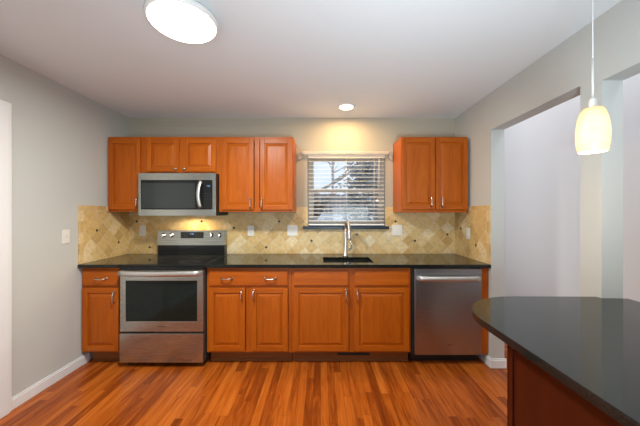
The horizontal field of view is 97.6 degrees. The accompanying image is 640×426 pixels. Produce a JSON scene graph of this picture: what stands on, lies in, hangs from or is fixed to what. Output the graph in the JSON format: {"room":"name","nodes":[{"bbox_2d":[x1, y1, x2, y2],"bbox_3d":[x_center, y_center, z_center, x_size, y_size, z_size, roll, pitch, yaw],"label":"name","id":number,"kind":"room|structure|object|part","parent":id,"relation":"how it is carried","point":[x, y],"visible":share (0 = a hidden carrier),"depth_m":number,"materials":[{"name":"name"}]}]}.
{"room":"kitchen","nodes":[
{"label":"kitchen","id":0,"kind":"room"},
{"bbox_2d":[0,54,128,396],"bbox_3d":[-2.216,0.152,0.273,0.120,2.440,5.746,0,0,0],"label":"wall","id":1,"kind":"structure","parent":0,"point":[60,134],"depth_m":2.22,"materials":[{"name":"grey paint"}]},
{"bbox_2d":[0,100,11,418],"bbox_3d":[-2.199,0.307,1.423,0.155,2.130,1.035,0,0,0],"label":"door","id":2,"kind":"structure","parent":1,"relation":"in","point":[5,107],"depth_m":1.89,"materials":[{"name":"white paint"}]},
{"bbox_2d":[12,352,89,409],"bbox_3d":[-2.149,1.329,0.000,0.014,0.085,5.200,0,0,0],"label":"baseboard","id":3,"kind":"structure","parent":1,"relation":"attached to","point":[17,400],"depth_m":2.20,"materials":[{"name":"white paint"}]},
{"bbox_2d":[62,229,69,243],"bbox_3d":[-2.147,0.200,2.364,0.018,0.118,0.072,0,0,0],"label":"wall switch","id":4,"kind":"object","parent":1,"relation":"attached to","point":[65,233],"visible":1,"depth_m":2.36,"materials":[{"name":"white plastic"}]},
{"bbox_2d":[0,343,506,425],"bbox_3d":[0.097,1.402,0.600,4.806,0.060,6.700,0,0,0],"label":"floor","id":5,"kind":"structure","parent":0,"point":[96,393],"depth_m":2.12,"materials":[{"name":"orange wood"}]},
{"bbox_2d":[82,268,121,360],"bbox_3d":[-1.976,0.930,2.810,0.352,0.884,0.670,0,0,0],"label":"base cabinet","id":6,"kind":"object","parent":5,"relation":"on","point":[101,332],"visible":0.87,"depth_m":2.51,"materials":[{"name":"brown wood"}]},
{"bbox_3d":[-1.979,0.584,2.521,0.326,0.140,0.019,0,0,0],"label":"drawer","id":7,"kind":"part","parent":6,"relation":"part of","materials":[{"name":"brown wood"}]},
{"bbox_3d":[-1.979,0.956,2.521,0.326,0.568,0.019,0,0,0],"label":"door","id":8,"kind":"part","parent":6,"relation":"part of","materials":[{"name":"brown wood"}]},
{"bbox_2d":[77,254,157,267],"bbox_3d":[-1.976,0.473,2.813,0.358,0.030,0.664,0,0,0],"label":"countertop","id":9,"kind":"structure","parent":6,"relation":"on","point":[113,262],"depth_m":2.64,"materials":[{"name":"black stone"}]},
{"bbox_2d":[118,230,226,363],"bbox_3d":[-1.411,0.781,2.770,0.756,1.182,0.710,0,0,0],"label":"range","id":10,"kind":"object","parent":5,"relation":"on","point":[163,296],"visible":0.98,"depth_m":2.48,"materials":[{"name":"grey metal"}]},
{"bbox_3d":[-1.414,0.530,2.447,0.714,0.046,0.065,0,0,0],"label":"handle","id":11,"kind":"part","parent":10,"relation":"part of","materials":[{"name":"silver metal"}]},
{"bbox_3d":[-1.410,0.780,2.495,0.734,0.544,0.030,0,0,0],"label":"oven door","id":12,"kind":"part","parent":10,"relation":"part of","materials":[{"name":"silver metal"}]},
{"bbox_3d":[-1.413,1.198,2.495,0.740,0.258,0.030,0,0,0],"label":"drawer","id":13,"kind":"part","parent":10,"relation":"part of","materials":[{"name":"silver metal"}]},
{"bbox_2d":[118,255,224,269],"bbox_3d":[-1.411,0.479,2.767,0.756,0.049,0.586,0,0,0],"label":"cooktop","id":14,"kind":"object","parent":10,"relation":"in","point":[156,262],"depth_m":2.57,"materials":[{"name":"black glass"}]},
{"bbox_2d":[207,268,292,360],"bbox_3d":[-0.645,0.930,2.810,0.765,0.884,0.670,0,0,0],"label":"base cabinet","id":15,"kind":"object","parent":5,"relation":"on","point":[249,310],"visible":0.94,"depth_m":2.51,"materials":[{"name":"brown wood"}]},
{"bbox_3d":[-0.841,0.956,2.521,0.326,0.568,0.019,0,0,0],"label":"door","id":16,"kind":"part","parent":15,"relation":"part of","materials":[{"name":"brown wood"}]},
{"bbox_3d":[-0.649,0.584,2.521,0.710,0.140,0.019,0,0,0],"label":"drawer","id":17,"kind":"part","parent":15,"relation":"part of","materials":[{"name":"brown wood"}]},
{"bbox_3d":[-0.458,0.956,2.521,0.328,0.568,0.019,0,0,0],"label":"door","id":18,"kind":"part","parent":15,"relation":"part of","materials":[{"name":"brown wood"}]},
{"bbox_2d":[292,268,409,360],"bbox_3d":[0.276,0.930,2.810,1.073,0.884,0.670,0,0,0],"label":"base cabinet","id":19,"kind":"object","parent":5,"relation":"on","point":[339,314],"visible":0.96,"depth_m":2.51,"materials":[{"name":"brown wood"}]},
{"bbox_3d":[0.004,0.584,2.521,0.492,0.140,0.019,0,0,0],"label":"false drawer","id":20,"kind":"part","parent":19,"relation":"part of","materials":[{"name":"brown wood"}]},
{"bbox_3d":[0.004,0.956,2.521,0.492,0.568,0.019,0,0,0],"label":"door","id":21,"kind":"part","parent":19,"relation":"part of","materials":[{"name":"brown wood"}]},
{"bbox_2d":[205,254,490,267],"bbox_3d":[0.241,0.473,2.813,2.538,0.030,0.664,0,0,0],"label":"countertop","id":22,"kind":"structure","parent":19,"relation":"on","point":[230,260],"depth_m":2.64,"materials":[{"name":"black stone"}]},
{"bbox_2d":[323,260,370,262],"bbox_3d":[0.258,0.585,2.745,0.492,0.193,0.344,0,0,0],"label":"sink","id":23,"kind":"object","parent":22,"relation":"in","point":[324,261],"visible":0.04,"depth_m":2.90,"materials":[{"name":"black metal"}]},
{"bbox_2d":[343,220,351,255],"bbox_3d":[0.284,0.264,2.894,0.098,0.387,0.242,0,0,0],"label":"faucet","id":24,"kind":"object","parent":22,"relation":"on","point":[347,234],"visible":1,"depth_m":2.96,"materials":[{"name":"silver metal"}]},
{"bbox_3d":[0.274,0.204,2.890,0.027,0.267,0.218,0,0,-5],"label":"spout","id":25,"kind":"part","parent":24,"relation":"part of","materials":[{"name":"silver metal"}]},
{"bbox_2d":[337,352,369,354],"bbox_3d":[0.305,1.304,2.599,0.300,0.033,0.008,0,0,0],"label":"vent grille","id":26,"kind":"object","parent":19,"relation":"attached to","point":[338,353],"depth_m":2.59,"materials":[{"name":"black plastic"}]},
{"bbox_3d":[0.548,0.584,2.521,0.492,0.140,0.019,0,0,0],"label":"false drawer","id":27,"kind":"part","parent":19,"relation":"part of","materials":[{"name":"brown wood"}]},
{"bbox_3d":[0.548,0.956,2.521,0.492,0.568,0.019,0,0,0],"label":"door","id":28,"kind":"part","parent":19,"relation":"part of","materials":[{"name":"brown wood"}]},
{"bbox_2d":[410,268,481,360],"bbox_3d":[1.132,0.932,2.772,0.628,0.880,0.656,0,0,0],"label":"dishwasher","id":29,"kind":"object","parent":5,"relation":"on","point":[443,327],"visible":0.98,"depth_m":2.51,"materials":[{"name":"silver metal"}]},
{"bbox_3d":[1.135,1.321,2.606,0.610,0.097,0.012,0,0,0],"label":"toe panel","id":30,"kind":"part","parent":29,"relation":"part of","materials":[{"name":"black plastic"}]},
{"bbox_3d":[1.143,0.582,2.476,0.557,0.048,0.064,0,0,0],"label":"handle","id":31,"kind":"part","parent":29,"relation":"part of","materials":[{"name":"silver metal"}]},
{"bbox_2d":[507,345,622,425],"bbox_3d":[1.141,0.930,0.435,0.734,0.883,1.471,0,0,0],"label":"base cabinet","id":32,"kind":"object","parent":5,"relation":"on","point":[535,397],"visible":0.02,"depth_m":1.00,"materials":[{"name":"brown wood"}]},
{"bbox_3d":[0.790,0.930,1.155,0.020,0.883,0.031,0,0,0],"label":"corner trim","id":33,"kind":"part","parent":32,"relation":"part of","materials":[{"name":"brown wood"}]},
{"bbox_2d":[472,296,639,425],"bbox_3d":[1.171,0.473,0.595,0.958,0.030,1.890,0,0,0],"label":"countertop","id":34,"kind":"structure","parent":32,"relation":"on","point":[591,345],"depth_m":1.02,"materials":[{"name":"black stone"}]},
{"bbox_2d":[129,118,454,254],"bbox_3d":[-0.325,0.152,3.204,3.903,2.440,0.116,0,0,0],"label":"wall","id":35,"kind":"structure","parent":0,"point":[309,134],"depth_m":3.15,"materials":[{"name":"beige paint"}]},
{"bbox_2d":[108,137,143,211],"bbox_3d":[-1.972,-0.392,2.963,0.360,0.756,0.365,0,0,0],"label":"upper cabinet","id":36,"kind":"object","parent":35,"relation":"attached to","point":[125,154],"visible":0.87,"depth_m":2.82,"materials":[{"name":"brown wood"}]},
{"bbox_2d":[144,137,218,174],"bbox_3d":[-1.410,-0.583,2.967,0.761,0.374,0.355,0,0,0],"label":"upper cabinet","id":37,"kind":"object","parent":35,"relation":"attached to","point":[161,154],"visible":0.91,"depth_m":2.82,"materials":[{"name":"brown wood"}]},
{"bbox_3d":[-1.591,-0.582,2.825,0.322,0.332,0.019,0,0,0],"label":"door","id":38,"kind":"part","parent":37,"relation":"part of","materials":[{"name":"brown wood"}]},
{"bbox_2d":[138,173,227,215],"bbox_3d":[-1.411,-0.181,2.913,0.757,0.421,0.445,0,0,0],"label":"microwave","id":39,"kind":"object","parent":37,"relation":"attached to","point":[159,194],"visible":0.99,"depth_m":2.75,"materials":[{"name":"grey metal"}]},
{"bbox_3d":[-1.458,-0.179,2.755,0.612,0.288,0.017,0,0,0],"label":"door","id":40,"kind":"part","parent":39,"relation":"part of","materials":[{"name":"black glass"}]},
{"bbox_3d":[-1.173,-0.181,2.717,0.034,0.272,0.062,0,0,30],"label":"handle","id":41,"kind":"part","parent":39,"relation":"part of","materials":[{"name":"silver metal"}]},
{"bbox_3d":[-1.107,-0.179,2.755,0.088,0.288,0.017,0,0,0],"label":"control panel","id":42,"kind":"part","parent":39,"relation":"part of","materials":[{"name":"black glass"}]},
{"bbox_3d":[-1.221,-0.582,2.825,0.330,0.332,0.019,0,0,0],"label":"door","id":43,"kind":"part","parent":37,"relation":"part of","materials":[{"name":"brown wood"}]},
{"bbox_2d":[219,137,295,211],"bbox_3d":[-0.652,-0.391,2.963,0.752,0.759,0.365,0,0,0],"label":"upper cabinet","id":44,"kind":"object","parent":35,"relation":"attached to","point":[257,174],"visible":1,"depth_m":2.82,"materials":[{"name":"brown wood"}]},
{"bbox_3d":[-0.834,-0.391,2.825,0.319,0.715,0.019,0,0,0],"label":"door","id":45,"kind":"part","parent":44,"relation":"part of","materials":[{"name":"brown wood"}]},
{"bbox_3d":[-0.446,-0.391,2.825,0.328,0.715,0.019,0,0,0],"label":"door","id":46,"kind":"part","parent":44,"relation":"part of","materials":[{"name":"brown wood"}]},
{"bbox_2d":[78,205,490,263],"bbox_3d":[-0.323,0.194,2.816,3.666,0.524,0.658,0,0,0],"label":"tile backsplash","id":47,"kind":"structure","parent":35,"relation":"attached to","point":[102,234],"depth_m":3.14,"materials":[{"name":"tile"}]},
{"bbox_2d":[139,226,145,235],"bbox_3d":[-1.994,0.199,3.134,0.070,0.114,0.008,0,0,0],"label":"wall outlet","id":48,"kind":"object","parent":47,"relation":"attached to","point":[142,229],"visible":1,"depth_m":3.13,"materials":[{"name":"white plastic"}]},
{"bbox_2d":[248,226,253,235],"bbox_3d":[-0.781,0.199,3.134,0.070,0.114,0.008,0,0,0],"label":"wall outlet","id":49,"kind":"object","parent":47,"relation":"attached to","point":[250,228],"visible":1,"depth_m":3.13,"materials":[{"name":"white plastic"}]},
{"bbox_2d":[287,225,296,235],"bbox_3d":[-0.317,0.196,3.129,0.114,0.118,0.018,0,0,0],"label":"wall switch","id":50,"kind":"object","parent":47,"relation":"attached to","point":[291,229],"visible":1,"depth_m":3.13,"materials":[{"name":"white plastic"}]},
{"bbox_2d":[392,225,401,235],"bbox_3d":[0.856,0.193,3.134,0.114,0.118,0.008,0,0,0],"label":"wall switch","id":51,"kind":"object","parent":47,"relation":"attached to","point":[396,229],"visible":1,"depth_m":3.13,"materials":[{"name":"white plastic"}]},
{"bbox_2d":[466,228,469,238],"bbox_3d":[1.499,0.208,2.849,0.008,0.114,0.070,0,0,0],"label":"wall switch","id":52,"kind":"object","parent":47,"relation":"attached to","point":[467,229],"visible":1,"depth_m":2.84,"materials":[{"name":"white plastic"}]},
{"bbox_2d":[308,159,383,225],"bbox_3d":[0.288,-0.256,3.226,0.867,0.804,0.050,0,0,0],"label":"window","id":53,"kind":"structure","parent":35,"relation":"in","point":[380,165],"depth_m":3.20,"materials":[{"name":"beige plastic"}]},
{"bbox_2d":[298,151,392,224],"bbox_3d":[0.276,-0.272,3.136,1.046,0.820,0.077,0,0,0],"label":"window blind","id":54,"kind":"object","parent":53,"relation":"attached to","point":[346,155],"visible":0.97,"depth_m":3.12,"materials":[{"name":"beige plastic"}]},
{"bbox_3d":[0.288,-0.248,3.148,0.002,0.740,0.053,0,0,0],"label":"ladder cord","id":55,"kind":"part","parent":54,"relation":"part of","materials":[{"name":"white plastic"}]},
{"bbox_3d":[0.288,0.130,3.147,0.845,0.016,0.050,0,0,0],"label":"rail","id":56,"kind":"part","parent":54,"relation":"part of","materials":[{"name":"white plastic"}]},
{"bbox_3d":[0.600,-0.248,3.148,0.002,0.740,0.053,0,0,0],"label":"ladder cord","id":57,"kind":"part","parent":54,"relation":"part of","materials":[{"name":"white fabric"}]},
{"bbox_3d":[0.288,-0.074,3.214,0.803,0.402,0.022,0,0,0],"label":"sash","id":58,"kind":"part","parent":53,"relation":"part of","materials":[{"name":"beige plastic"}]},
{"bbox_3d":[0.288,-0.433,3.238,0.803,0.385,0.022,0,0,0],"label":"sash","id":59,"kind":"part","parent":53,"relation":"part of","materials":[{"name":"clear glass"}]},
{"bbox_2d":[303,226,388,228],"bbox_3d":[0.280,0.162,3.143,0.954,0.034,0.105,0,0,0],"label":"window sill","id":60,"kind":"structure","parent":35,"relation":"attached to","point":[304,227],"depth_m":3.09,"materials":[{"name":"black stone"}]},
{"bbox_2d":[393,137,467,211],"bbox_3d":[1.149,-0.388,2.963,0.674,0.764,0.365,0,0,0],"label":"upper cabinet","id":61,"kind":"object","parent":35,"relation":"attached to","point":[430,174],"visible":1,"depth_m":2.82,"materials":[{"name":"brown wood"}]},
{"bbox_3d":[0.985,-0.397,2.825,0.334,0.722,0.019,0,0,0],"label":"door","id":62,"kind":"part","parent":61,"relation":"part of","materials":[{"name":"brown wood"}]},
{"bbox_3d":[1.321,-0.397,2.825,0.322,0.722,0.019,0,0,0],"label":"door","id":63,"kind":"part","parent":61,"relation":"part of","materials":[{"name":"brown wood"}]},
{"bbox_2d":[0,0,620,117],"bbox_3d":[-0.340,-1.108,0.256,3.933,0.080,6.012,0,0,0],"label":"ceiling","id":64,"kind":"structure","parent":0,"point":[266,58],"depth_m":1.86,"materials":[{"name":"white paint"}]},
{"bbox_2d":[144,0,217,42],"bbox_3d":[-0.738,-1.029,1.500,0.354,0.077,0.354,0,0,0],"label":"ceiling light","id":65,"kind":"object","parent":64,"relation":"attached to","point":[188,21],"visible":1,"depth_m":1.45,"materials":[{"name":"white glass"}]},
{"bbox_2d":[337,103,354,110],"bbox_3d":[0.257,-1.063,2.820,0.184,0.010,0.184,0,0,0],"label":"recessed light","id":66,"kind":"object","parent":64,"relation":"in","point":[344,107],"visible":1,"depth_m":2.81,"materials":[{"name":"white paint"}]},
{"bbox_2d":[575,0,610,153],"bbox_3d":[1.090,-0.656,1.122,0.120,0.823,0.120,0,0,0],"label":"pendant light","id":67,"kind":"object","parent":64,"relation":"hanging from","point":[593,127],"visible":1,"depth_m":1.09,"materials":[{"name":"white glass"}]},
{"bbox_2d":[588,58,596,107],"bbox_3d":[1.090,-0.495,1.122,0.028,0.245,0.028,0,0,0],"label":"socket","id":68,"kind":"object","parent":67,"relation":"attached to","point":[592,103],"depth_m":1.12,"materials":[{"name":"silver metal"}]},
{"bbox_3d":[1.090,-0.755,1.122,0.004,0.585,0.004,0,0,0],"label":"cord","id":69,"kind":"part","parent":67,"relation":"part of","materials":[{"name":"grey plastic"}]},
{"bbox_3d":[1.090,-0.333,1.122,0.104,0.176,0.104,0,0,0],"label":"lamp shade","id":70,"kind":"part","parent":67,"relation":"part of","materials":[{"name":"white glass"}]},
{"bbox_2d":[455,0,639,357],"bbox_3d":[1.569,0.152,0.273,0.116,2.440,5.746,0,0,0],"label":"wall","id":71,"kind":"structure","parent":0,"point":[563,74],"depth_m":1.60,"materials":[{"name":"grey paint"}]},
{"bbox_2d":[481,268,487,353],"bbox_3d":[1.478,0.878,2.832,0.059,0.778,0.626,0,0,0],"label":"end panel","id":72,"kind":"object","parent":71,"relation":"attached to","point":[484,270],"visible":0.2,"depth_m":2.52,"materials":[{"name":"brown wood"}]},
{"bbox_2d":[476,354,506,368],"bbox_3d":[1.569,1.329,2.733,0.144,0.085,0.533,0,0,0],"label":"baseboard","id":73,"kind":"structure","parent":71,"relation":"attached to","point":[495,363],"depth_m":2.47,"materials":[{"name":"white paint"}]},
{"bbox_2d":[504,73,639,301],"bbox_3d":[2.410,-0.078,0.650,0.120,2.900,6.500,0,0,0],"label":"wall","id":74,"kind":"structure","parent":0,"point":[542,159],"depth_m":2.80,"materials":[{"name":"grey paint"}]},
{"label":"outside","id":75,"kind":"structure","parent":0,"visible":0},
{"bbox_2d":[317,213,372,219],"bbox_3d":[0.000,0.137,21.500,28.000,3.489,36.000,0,0,0],"label":"ground","id":76,"kind":"structure","parent":75,"point":[319,218],"depth_m":13.41,"materials":[{"name":"white snow"}]},
{"bbox_2d":[314,192,331,219],"bbox_3d":[-0.455,-0.288,12.519,1.928,1.310,1.834,0,0,18],"label":"shrub","id":77,"kind":"object","parent":76,"relation":"on","point":[317,203],"visible":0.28,"depth_m":12.45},
{"bbox_2d":[314,162,364,194],"bbox_3d":[-0.278,-1.967,8.579,4.317,6.563,5.031,0,0,25],"label":"bare tree","id":78,"kind":"object","parent":76,"relation":"on","point":[340,178],"visible":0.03,"depth_m":8.44,"materials":[{"name":"grey plant"}]},
{"bbox_2d":[329,162,349,193],"bbox_3d":[1.584,-5.679,24.254,8.346,10.202,6.310,0,0,29],"label":"bare tree","id":79,"kind":"object","parent":76,"relation":"on","point":[332,162],"visible":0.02,"depth_m":23.93,"materials":[{"name":"grey plant"}]},
{"bbox_2d":[314,193,377,214],"bbox_3d":[1.002,-0.448,14.435,9.005,1.199,0.070,0,0,0],"label":"fence","id":80,"kind":"object","parent":76,"relation":"on","point":[338,201],"visible":0.12,"depth_m":14.40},
{"bbox_2d":[334,162,376,195],"bbox_3d":[3.114,-3.969,19.620,4.490,7.783,4.703,0,0,-27],"label":"evergreen tree","id":81,"kind":"object","parent":76,"relation":"on","point":[350,168],"visible":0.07,"depth_m":19.41,"materials":[{"name":"grey plant"}]},
{"bbox_2d":[339,162,377,219],"bbox_3d":[1.781,-1.093,11.049,2.186,3.637,2.213,0,0,0],"label":"evergreen tree","id":82,"kind":"object","parent":76,"relation":"on","point":[364,177],"visible":0.41,"depth_m":10.64,"materials":[{"name":"grey plant"}]}
]}

